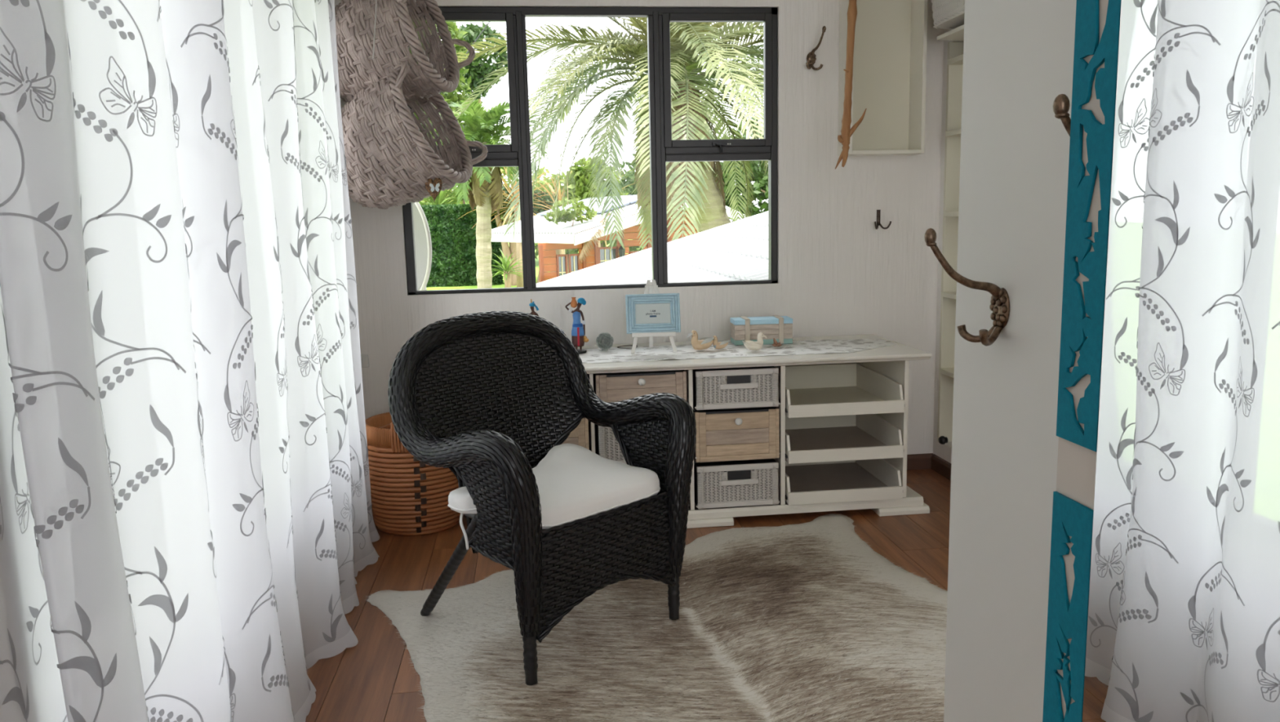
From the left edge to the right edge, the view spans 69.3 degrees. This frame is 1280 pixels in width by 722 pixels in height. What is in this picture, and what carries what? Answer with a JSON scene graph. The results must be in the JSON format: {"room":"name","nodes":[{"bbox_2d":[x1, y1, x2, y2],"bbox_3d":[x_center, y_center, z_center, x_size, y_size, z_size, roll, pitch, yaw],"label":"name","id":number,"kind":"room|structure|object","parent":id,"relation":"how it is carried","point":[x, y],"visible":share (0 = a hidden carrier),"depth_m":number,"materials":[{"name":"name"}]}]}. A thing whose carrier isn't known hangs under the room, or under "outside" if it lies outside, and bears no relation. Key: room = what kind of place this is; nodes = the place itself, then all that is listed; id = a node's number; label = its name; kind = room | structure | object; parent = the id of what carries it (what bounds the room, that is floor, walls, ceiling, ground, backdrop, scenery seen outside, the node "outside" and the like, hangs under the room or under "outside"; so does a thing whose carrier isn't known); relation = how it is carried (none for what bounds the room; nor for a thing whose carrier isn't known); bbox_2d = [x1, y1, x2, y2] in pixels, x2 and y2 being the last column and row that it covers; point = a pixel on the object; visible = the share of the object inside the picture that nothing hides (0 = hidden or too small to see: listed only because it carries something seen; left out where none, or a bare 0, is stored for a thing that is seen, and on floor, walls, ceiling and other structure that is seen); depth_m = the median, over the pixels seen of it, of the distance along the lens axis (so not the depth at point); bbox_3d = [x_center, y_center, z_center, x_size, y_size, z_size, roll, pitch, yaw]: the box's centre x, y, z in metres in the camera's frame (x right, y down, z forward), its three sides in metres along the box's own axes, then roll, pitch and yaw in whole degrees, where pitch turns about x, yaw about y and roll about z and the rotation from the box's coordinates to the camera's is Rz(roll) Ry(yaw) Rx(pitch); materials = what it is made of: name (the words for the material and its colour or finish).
{"room":"sunroom","nodes":[
{"label":"sunroom","id":0,"kind":"room"},
{"bbox_2d":[543,182,596,226],"bbox_3d":[-1.486,-3.313,19.641,1.184,1.207,0.649,-2,9,-7],"label":"tree","id":1,"kind":"object","parent":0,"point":[564,215],"visible":0.94,"depth_m":19.59,"materials":[{"name":"green plant"}]},
{"bbox_2d":[305,468,951,721],"bbox_3d":[0.541,1.192,1.857,3.760,0.250,6.360,-2,9,-7],"label":"floor","id":2,"kind":"structure","parent":0,"point":[374,679],"depth_m":3.57,"materials":[{"name":"brown wood"}]},
{"bbox_2d":[364,412,460,535],"bbox_3d":[-1.011,0.470,4.177,0.476,0.538,0.476,5,11,35],"label":"basket","id":3,"kind":"object","parent":2,"relation":"on","point":[410,495],"visible":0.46,"depth_m":3.98,"materials":[{"name":"orange wicker"}]},
{"bbox_2d":[365,513,947,721],"bbox_3d":[0.279,0.922,2.776,2.124,0.014,2.420,-4,9,-16],"label":"cowhide rug","id":4,"kind":"object","parent":2,"relation":"on","point":[806,621],"visible":0.81,"depth_m":2.95,"materials":[{"name":"beige fur"}]},
{"bbox_2d":[387,311,696,685],"bbox_3d":[-0.321,0.374,3.061,0.816,1.038,0.737,-10,12,-43],"label":"wicker armchair","id":5,"kind":"object","parent":4,"relation":"on","point":[483,397],"visible":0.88,"depth_m":3.02,"materials":[{"name":"black wicker"}]},
{"bbox_2d":[447,443,660,549],"bbox_3d":[-0.287,0.445,2.975,0.624,0.218,0.450,-10,12,-43],"label":"seat cushion","id":6,"kind":"object","parent":5,"relation":"on","point":[574,482],"visible":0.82,"depth_m":2.91,"materials":[{"name":"white fabric"}]},
{"bbox_2d":[562,333,932,528],"bbox_3d":[0.245,0.319,4.316,2.045,0.734,0.701,-2,9,-7],"label":"sideboard","id":7,"kind":"object","parent":2,"relation":"on","point":[776,434],"visible":0.44,"depth_m":4.08,"materials":[{"name":"white paint"}]},
{"bbox_2d":[594,423,626,463],"bbox_3d":[-0.016,0.307,4.218,0.396,0.222,0.492,-2,9,-7],"label":"basket","id":8,"kind":"object","parent":7,"relation":"on","point":[606,446],"depth_m":3.98,"materials":[{"name":"grey wicker"}]},
{"bbox_2d":[692,365,780,410],"bbox_3d":[0.393,0.085,4.234,0.378,0.172,0.492,-2,9,-7],"label":"basket","id":9,"kind":"object","parent":7,"relation":"on","point":[753,388],"depth_m":4.00,"materials":[{"name":"grey wicker"}]},
{"bbox_2d":[693,458,780,509],"bbox_3d":[0.403,0.512,4.300,0.378,0.192,0.492,-2,9,-7],"label":"basket","id":10,"kind":"object","parent":7,"relation":"on","point":[745,483],"depth_m":4.07,"materials":[{"name":"grey wicker"}]},
{"bbox_2d":[578,338,897,363],"bbox_3d":[0.247,-0.046,4.251,1.925,0.006,0.450,-2,9,-7],"label":"table runner","id":11,"kind":"object","parent":7,"relation":"on","point":[614,354],"visible":0.66,"depth_m":4.23,"materials":[{"name":"fabric"}]},
{"bbox_2d":[528,298,538,315],"bbox_3d":[-0.492,-0.163,4.296,0.076,0.249,0.076,-2,9,-7],"label":"figurine","id":12,"kind":"object","parent":11,"relation":"on","point":[531,304],"visible":0.2,"depth_m":4.28,"materials":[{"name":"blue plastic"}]},
{"bbox_2d":[564,297,588,353],"bbox_3d":[-0.285,-0.166,4.257,0.082,0.256,0.079,6,12,40],"label":"figurine","id":13,"kind":"object","parent":11,"relation":"on","point":[578,331],"visible":0.98,"depth_m":4.24,"materials":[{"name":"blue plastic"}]},
{"bbox_2d":[570,297,577,307],"bbox_3d":[-0.302,-0.267,4.236,0.031,0.048,0.030,-2,9,-7],"label":"clay pot","id":14,"kind":"object","parent":13,"relation":"on","point":[573,304],"depth_m":4.23,"materials":[{"name":"brown ceramic"}]},
{"bbox_2d":[595,332,613,350],"bbox_3d":[-0.163,-0.089,4.313,0.062,0.086,0.056,3,10,28],"label":"ornament","id":15,"kind":"object","parent":11,"relation":"on","point":[607,343],"visible":1,"depth_m":4.31,"materials":[{"name":"grey wicker"}]},
{"bbox_2d":[631,279,677,353],"bbox_3d":[0.055,-0.211,4.277,0.212,0.325,0.192,-2,9,-4],"label":"easel","id":16,"kind":"object","parent":11,"relation":"on","point":[650,285],"visible":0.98,"depth_m":4.22,"materials":[{"name":"white wood"}]},
{"bbox_2d":[625,293,680,333],"bbox_3d":[0.059,-0.216,4.218,0.246,0.177,0.056,-2,9,-4],"label":"picture frame","id":17,"kind":"object","parent":16,"relation":"on","point":[645,313],"visible":1,"depth_m":4.21,"materials":[{"name":"blue paint"}]},
{"bbox_2d":[686,329,713,350],"bbox_3d":[0.281,-0.097,4.252,0.142,0.093,0.067,-4,9,-18],"label":"duck","id":18,"kind":"object","parent":11,"relation":"on","point":[704,343],"visible":1,"depth_m":4.23},
{"bbox_2d":[711,335,729,348],"bbox_3d":[0.368,-0.087,4.274,0.096,0.063,0.045,-4,9,-16],"label":"duck","id":19,"kind":"object","parent":11,"relation":"on","point":[722,344],"visible":1,"depth_m":4.26},
{"bbox_2d":[742,332,767,350],"bbox_3d":[0.519,-0.088,4.196,0.124,0.082,0.058,-4,9,-18],"label":"duck","id":20,"kind":"object","parent":11,"relation":"on","point":[750,344],"visible":1,"depth_m":4.18},
{"bbox_2d":[729,315,792,345],"bbox_3d":[0.582,-0.149,4.454,0.278,0.124,0.142,-2,9,-4],"label":"wooden chest","id":21,"kind":"object","parent":11,"relation":"on","point":[743,328],"visible":0.98,"depth_m":4.39,"materials":[{"name":"wood"}]},
{"bbox_2d":[772,337,782,346],"bbox_3d":[0.632,-0.086,4.277,0.046,0.042,0.036,0,9,11],"label":"seed pod","id":22,"kind":"object","parent":11,"relation":"on","point":[775,344],"visible":1,"depth_m":4.27,"materials":[{"name":"brown wood"}]},
{"bbox_2d":[785,426,886,450],"bbox_3d":[0.877,0.384,4.379,0.499,0.006,0.562,-2,9,-7],"label":"tray","id":23,"kind":"object","parent":7,"relation":"on","point":[801,437],"depth_m":4.44,"materials":[{"name":"white wood"}]},
{"bbox_2d":[789,386,883,404],"bbox_3d":[0.872,0.181,4.348,0.499,0.006,0.562,-2,9,-7],"label":"tray","id":24,"kind":"object","parent":7,"relation":"on","point":[798,394],"depth_m":4.43,"materials":[{"name":"beige wood"}]},
{"bbox_2d":[785,462,888,492],"bbox_3d":[0.881,0.570,4.408,0.499,0.006,0.562,-2,9,-7],"label":"tray","id":25,"kind":"object","parent":7,"relation":"on","point":[814,476],"depth_m":4.46,"materials":[{"name":"white wood"}]},
{"bbox_2d":[943,0,1076,721],"bbox_3d":[0.477,0.217,0.695,0.038,2.024,1.010,-2,9,-7],"label":"door","id":26,"kind":"structure","parent":2,"relation":"on","point":[1018,55],"depth_m":1.03,"materials":[{"name":"white paint"}]},
{"bbox_2d":[924,227,1009,346],"bbox_3d":[0.360,-0.083,1.031,0.093,0.131,0.062,-2,9,-7],"label":"coat hook","id":27,"kind":"object","parent":26,"relation":"attached to","point":[999,305],"visible":1,"depth_m":1.03,"materials":[{"name":"brown metal"}]},
{"bbox_2d":[1053,93,1071,136],"bbox_3d":[0.387,-0.157,0.775,0.092,0.130,0.062,-2,9,-7],"label":"coat hook","id":28,"kind":"object","parent":26,"relation":"attached to","point":[1061,104],"visible":0.16,"depth_m":0.76,"materials":[{"name":"brown metal"}]},
{"bbox_2d":[1042,0,1279,721],"bbox_3d":[0.432,0.051,0.486,0.085,1.530,0.616,-2,9,-7],"label":"wall mirror","id":29,"kind":"object","parent":26,"relation":"attached to","point":[1164,593],"visible":1,"depth_m":0.64,"materials":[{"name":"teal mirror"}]},
{"bbox_2d":[334,0,943,454],"bbox_3d":[0.142,-0.666,4.663,3.760,2.620,0.200,-2,9,-7],"label":"wall","id":30,"kind":"structure","parent":0,"point":[839,274],"depth_m":4.63,"materials":[{"name":"white paint"}]},
{"bbox_2d":[360,354,368,367],"bbox_3d":[-1.343,0.000,4.476,0.064,0.064,0.012,-2,9,-7],"label":"wall socket","id":31,"kind":"object","parent":30,"relation":"attached to","point":[364,357],"visible":0.56,"depth_m":4.47,"materials":[{"name":"white plastic"}]},
{"bbox_2d":[397,6,777,294],"bbox_3d":[-0.229,-1.016,4.488,1.831,1.332,0.094,-2,9,-7],"label":"window","id":32,"kind":"structure","parent":30,"relation":"in","point":[663,148],"depth_m":4.48,"materials":[{"name":"black metal"}]},
{"bbox_2d":[805,26,826,70],"bbox_3d":[0.842,-1.501,4.457,0.086,0.189,0.132,-1,9,2],"label":"coat hook","id":33,"kind":"object","parent":30,"relation":"attached to","point":[811,58],"visible":1,"depth_m":4.50,"materials":[{"name":"brown metal"}]},
{"bbox_2d":[837,0,928,156],"bbox_3d":[1.171,-1.496,4.478,0.380,0.980,0.159,-2,9,-7],"label":"mirror","id":34,"kind":"object","parent":30,"relation":"attached to","point":[890,55],"visible":0.77,"depth_m":4.55,"materials":[{"name":"beige mirror"}]},
{"bbox_2d":[874,209,891,229],"bbox_3d":[1.215,-0.712,4.660,0.089,0.098,0.048,-2,9,-7],"label":"double hook","id":35,"kind":"object","parent":30,"relation":"attached to","point":[878,211],"visible":1,"depth_m":4.67,"materials":[{"name":"metal"}]},
{"bbox_2d":[906,453,933,470],"bbox_3d":[0.035,0.591,4.732,3.060,0.080,0.016,-2,9,-7],"label":"baseboard","id":36,"kind":"structure","parent":30,"relation":"attached to","point":[914,461],"depth_m":4.89,"materials":[{"name":"brown wood"}]},
{"bbox_2d":[933,28,964,462],"bbox_3d":[2.089,-0.255,1.722,0.400,2.620,6.160,-2,9,-7],"label":"wall","id":37,"kind":"structure","parent":0,"point":[943,451],"depth_m":4.72,"materials":[{"name":"white paint"}]},
{"bbox_2d":[930,453,951,480],"bbox_3d":[1.787,0.833,2.913,0.016,0.080,4.044,-2,9,-7],"label":"baseboard","id":38,"kind":"structure","parent":37,"relation":"attached to","point":[939,464],"depth_m":4.78,"materials":[{"name":"brown wood"}]},
{"bbox_2d":[937,435,947,444],"bbox_3d":[1.546,0.404,4.731,0.040,0.044,0.044,-2,9,-7],"label":"door stop","id":39,"kind":"object","parent":37,"relation":"attached to","point":[942,439],"visible":1,"depth_m":4.72,"materials":[{"name":"black plastic"}]},
{"bbox_2d":[937,24,964,441],"bbox_3d":[1.761,-0.409,3.610,0.517,1.998,2.187,-2,9,-7],"label":"shelving","id":40,"kind":"object","parent":37,"relation":"attached to","point":[955,48],"depth_m":4.63,"materials":[{"name":"beige wood"}]},
{"bbox_2d":[931,0,964,28],"bbox_3d":[1.447,-1.657,4.018,0.262,0.336,0.540,-2,9,-7],"label":"wicker basket","id":41,"kind":"object","parent":40,"relation":"on","point":[947,14],"visible":0.51,"depth_m":4.09,"materials":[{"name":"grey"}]},
{"bbox_3d":[0.476,-1.598,1.424,3.760,0.200,6.360,-2,9,-7],"label":"ceiling","id":42,"kind":"structure","parent":0,"visible":0},
{"bbox_2d":[372,0,377,59],"bbox_3d":[-1.047,-1.500,3.659,0.021,0.610,0.103,0,9,7],"label":"string","id":43,"kind":"object","parent":42,"relation":"hanging from","point":[375,0],"visible":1,"depth_m":3.65,"materials":[{"name":"grey"}]},
{"bbox_2d":[334,0,475,102],"bbox_3d":[-1.083,-1.379,3.984,0.573,0.558,0.559,1,9,14],"label":"basket","id":44,"kind":"object","parent":43,"relation":"hanging from","point":[354,19],"visible":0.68,"depth_m":3.78,"materials":[{"name":"grey wicker"}]},
{"bbox_2d":[341,60,487,208],"bbox_3d":[-1.049,-0.967,4.007,0.612,0.610,0.561,1,9,15],"label":"basket","id":45,"kind":"object","parent":43,"relation":"hanging from","point":[411,151],"visible":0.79,"depth_m":3.81,"materials":[{"name":"grey wicker"}]},
{"bbox_2d":[424,177,442,201],"bbox_3d":[-0.861,-0.731,3.868,0.071,0.136,0.035,-2,9,-7],"label":"pendant","id":46,"kind":"object","parent":45,"relation":"hanging from","point":[433,188],"visible":0.98,"depth_m":3.86,"materials":[{"name":"brown wood"}]},
{"bbox_2d":[835,0,866,168],"bbox_3d":[0.946,-1.396,4.141,0.144,1.054,0.047,-2,9,-7],"label":"branch","id":47,"kind":"object","parent":42,"relation":"hanging from","point":[846,131],"visible":1,"depth_m":4.16,"materials":[{"name":"brown wood"}]},
{"label":"outside","id":48,"kind":"structure","parent":0,"visible":0},
{"bbox_2d":[426,239,642,289],"bbox_3d":[-2.528,-4.721,42.226,85.000,1.698,75.090,-2,9,-7],"label":"lawn","id":49,"kind":"structure","parent":48,"point":[495,286],"depth_m":31.95,"materials":[{"name":"green plant"}]},
{"bbox_2d":[412,201,431,290],"bbox_3d":[-1.273,0.383,5.344,0.686,2.763,0.202,7,12,42],"label":"satellite dish","id":50,"kind":"object","parent":49,"relation":"on","point":[423,243],"visible":0.23,"depth_m":4.97,"materials":[{"name":"grey metal"}]},
{"bbox_2d":[418,187,457,205],"bbox_3d":[-7.362,-4.754,34.169,3.554,4.563,3.340,-2,9,-7],"label":"yucca","id":51,"kind":"object","parent":49,"relation":"on","point":[440,197],"visible":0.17,"depth_m":33.60,"materials":[{"name":"green plant"}]},
{"bbox_2d":[408,22,472,143],"bbox_3d":[-10.628,-9.602,42.092,7.799,11.919,4.389,-2,9,-7],"label":"broad tree","id":52,"kind":"object","parent":49,"relation":"on","point":[455,33],"visible":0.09,"depth_m":41.14,"materials":[{"name":"green plant"}]},
{"bbox_2d":[418,190,462,205],"bbox_3d":[-11.090,-5.796,38.525,8.043,5.545,3.561,-2,9,-7],"label":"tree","id":53,"kind":"object","parent":49,"relation":"on","point":[423,200],"visible":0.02,"depth_m":38.30,"materials":[{"name":"green plant"}]},
{"bbox_2d":[429,182,469,204],"bbox_3d":[-6.340,-5.047,34.299,3.038,5.054,3.417,3,10,28],"label":"yucca","id":54,"kind":"object","parent":49,"relation":"on","point":[462,199],"visible":0.09,"depth_m":33.88,"materials":[{"name":"green plant"}]},
{"bbox_2d":[421,203,503,287],"bbox_3d":[-7.746,-3.991,32.229,5.947,2.885,1.420,-2,9,-7],"label":"clipped hedge","id":55,"kind":"object","parent":49,"relation":"on","point":[454,241],"visible":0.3,"depth_m":31.89,"materials":[{"name":"green plant"}]},
{"bbox_2d":[441,22,507,102],"bbox_3d":[-10.770,-12.921,55.815,6.626,14.258,4.500,-2,9,-7],"label":"broad tree","id":56,"kind":"object","parent":49,"relation":"on","point":[479,68],"visible":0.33,"depth_m":54.16,"materials":[{"name":"green plant"}]},
{"bbox_2d":[427,98,555,288],"bbox_3d":[-2.768,-2.255,16.727,2.306,4.860,2.240,2,9,20],"label":"palm tree","id":57,"kind":"object","parent":49,"relation":"on","point":[484,191],"visible":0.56,"depth_m":16.33,"materials":[{"name":"plant"}]},
{"bbox_2d":[447,163,565,258],"bbox_3d":[-6.153,-6.232,41.124,7.964,5.388,3.485,-2,9,-7],"label":"tree","id":58,"kind":"object","parent":49,"relation":"on","point":[541,170],"visible":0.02,"depth_m":40.37,"materials":[{"name":"green plant"}]},
{"bbox_2d":[491,248,523,287],"bbox_3d":[-4.261,-2.787,29.793,1.520,1.690,1.596,-2,9,-7],"label":"yucca","id":59,"kind":"object","parent":49,"relation":"on","point":[505,270],"visible":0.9,"depth_m":29.77,"materials":[{"name":"green plant"}]},
{"bbox_2d":[457,162,565,287],"bbox_3d":[-4.047,-4.476,30.795,3.695,4.896,3.530,-9,12,-42],"label":"palm tree","id":60,"kind":"object","parent":49,"relation":"on","point":[518,245],"visible":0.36,"depth_m":30.87,"materials":[{"name":"green plant"}]},
{"bbox_2d":[468,185,566,285],"bbox_3d":[-3.900,-4.283,31.883,3.968,3.621,1.745,-2,9,-7],"label":"tree","id":61,"kind":"object","parent":49,"relation":"on","point":[508,250],"visible":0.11,"depth_m":31.57,"materials":[{"name":"green plant"}]},
{"bbox_2d":[511,170,602,257],"bbox_3d":[-2.770,-4.416,31.706,3.828,4.439,3.629,-2,9,-7],"label":"palm tree","id":62,"kind":"object","parent":49,"relation":"on","point":[561,251],"visible":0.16,"depth_m":31.11,"materials":[{"name":"green plant"}]},
{"bbox_2d":[501,165,681,259],"bbox_3d":[-1.754,-5.858,39.659,8.334,4.906,3.457,-2,9,-7],"label":"tree","id":63,"kind":"object","parent":49,"relation":"on","point":[575,251],"visible":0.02,"depth_m":39.05,"materials":[{"name":"green plant"}]},
{"bbox_2d":[563,156,628,262],"bbox_3d":[-1.123,-3.788,27.399,2.245,4.466,1.801,-2,9,-7],"label":"bush","id":64,"kind":"object","parent":49,"relation":"on","point":[578,180],"visible":0.26,"depth_m":26.65,"materials":[{"name":"green plant"}]},
{"bbox_2d":[561,169,632,247],"bbox_3d":[-1.452,-4.654,32.762,3.685,4.525,3.231,-2,9,-7],"label":"agave","id":65,"kind":"object","parent":49,"relation":"on","point":[599,244],"visible":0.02,"depth_m":32.65,"materials":[{"name":"green plant"}]},
{"bbox_2d":[444,17,768,251],"bbox_3d":[0.555,-3.115,14.191,7.255,7.200,6.091,0,9,7],"label":"palm tree","id":66,"kind":"object","parent":49,"relation":"on","point":[695,181],"visible":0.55,"depth_m":13.10,"materials":[{"name":"plant"}]},
{"bbox_2d":[491,194,749,282],"bbox_3d":[-0.795,-2.364,21.952,4.730,3.078,4.924,-7,10,-31],"label":"house","id":67,"kind":"structure","parent":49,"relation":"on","point":[562,236],"depth_m":20.14,"materials":[{"name":"grey"}]},
{"bbox_2d":[578,212,610,262],"bbox_3d":[-0.881,-2.514,19.003,0.542,1.039,0.932,3,10,27],"label":"frond","id":68,"kind":"object","parent":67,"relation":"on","point":[581,255],"visible":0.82,"depth_m":18.84,"materials":[{"name":"plant"}]},
{"bbox_2d":[617,243,625,257],"bbox_3d":[-0.401,-2.444,20.509,0.164,0.362,0.190,-2,9,-2],"label":"wall lantern","id":69,"kind":"object","parent":67,"relation":"attached to","point":[621,251],"visible":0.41,"depth_m":20.46,"materials":[{"name":"grey glass"}]},
{"bbox_2d":[536,210,768,286],"bbox_3d":[0.726,-0.135,7.968,4.010,2.892,5.616,-2,9,-7],"label":"tiled roof","id":70,"kind":"structure","parent":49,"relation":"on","point":[738,250],"depth_m":7.92,"materials":[{"name":"white tile"}]},
{"bbox_2d":[617,137,768,239],"bbox_3d":[2.553,-6.288,38.084,8.810,6.019,3.639,-2,9,-7],"label":"tree","id":71,"kind":"object","parent":49,"relation":"on","point":[626,181],"visible":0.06,"depth_m":37.17,"materials":[{"name":"green plant"}]},
{"bbox_2d":[713,116,768,222],"bbox_3d":[6.412,-6.478,36.479,8.488,6.695,3.434,-2,9,-7],"label":"tree","id":72,"kind":"object","parent":49,"relation":"on","point":[760,179],"visible":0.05,"depth_m":35.36,"materials":[{"name":"green plant"}]},
{"bbox_3d":[-1.129,-1.335,2.054,0.293,0.028,3.800,-2,9,-7],"label":"curtain rod","id":73,"kind":"object","parent":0,"visible":0},
{"bbox_2d":[0,283,67,721],"bbox_3d":[-0.854,0.029,1.016,0.053,2.350,0.963,-3,9,-10],"label":"sheer curtain","id":74,"kind":"object","parent":73,"relation":"hanging from","point":[31,689],"visible":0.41,"depth_m":1.36,"materials":[{"name":"white fabric"}]},
{"bbox_2d":[0,0,294,721],"bbox_3d":[-0.855,-0.073,1.678,0.110,2.350,0.792,-2,9,-1],"label":"sheer curtain","id":75,"kind":"object","parent":73,"relation":"hanging from","point":[128,326],"visible":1,"depth_m":1.55,"materials":[{"name":"white fabric"}]},
{"bbox_2d":[222,0,379,721],"bbox_3d":[-1.044,-0.255,2.879,0.196,2.350,1.957,-2,9,-5],"label":"sheer curtain","id":76,"kind":"object","parent":73,"relation":"hanging from","point":[322,530],"visible":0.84,"depth_m":2.78,"materials":[{"name":"white fabric"}]},
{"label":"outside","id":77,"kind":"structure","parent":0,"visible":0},
{"bbox_2d":[418,22,489,128],"bbox_3d":[-3.497,-6.596,19.877,5.403,6.215,0.208,1,9,15],"label":"power cable","id":78,"kind":"object","parent":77,"point":[488,22],"visible":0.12,"depth_m":19.72,"materials":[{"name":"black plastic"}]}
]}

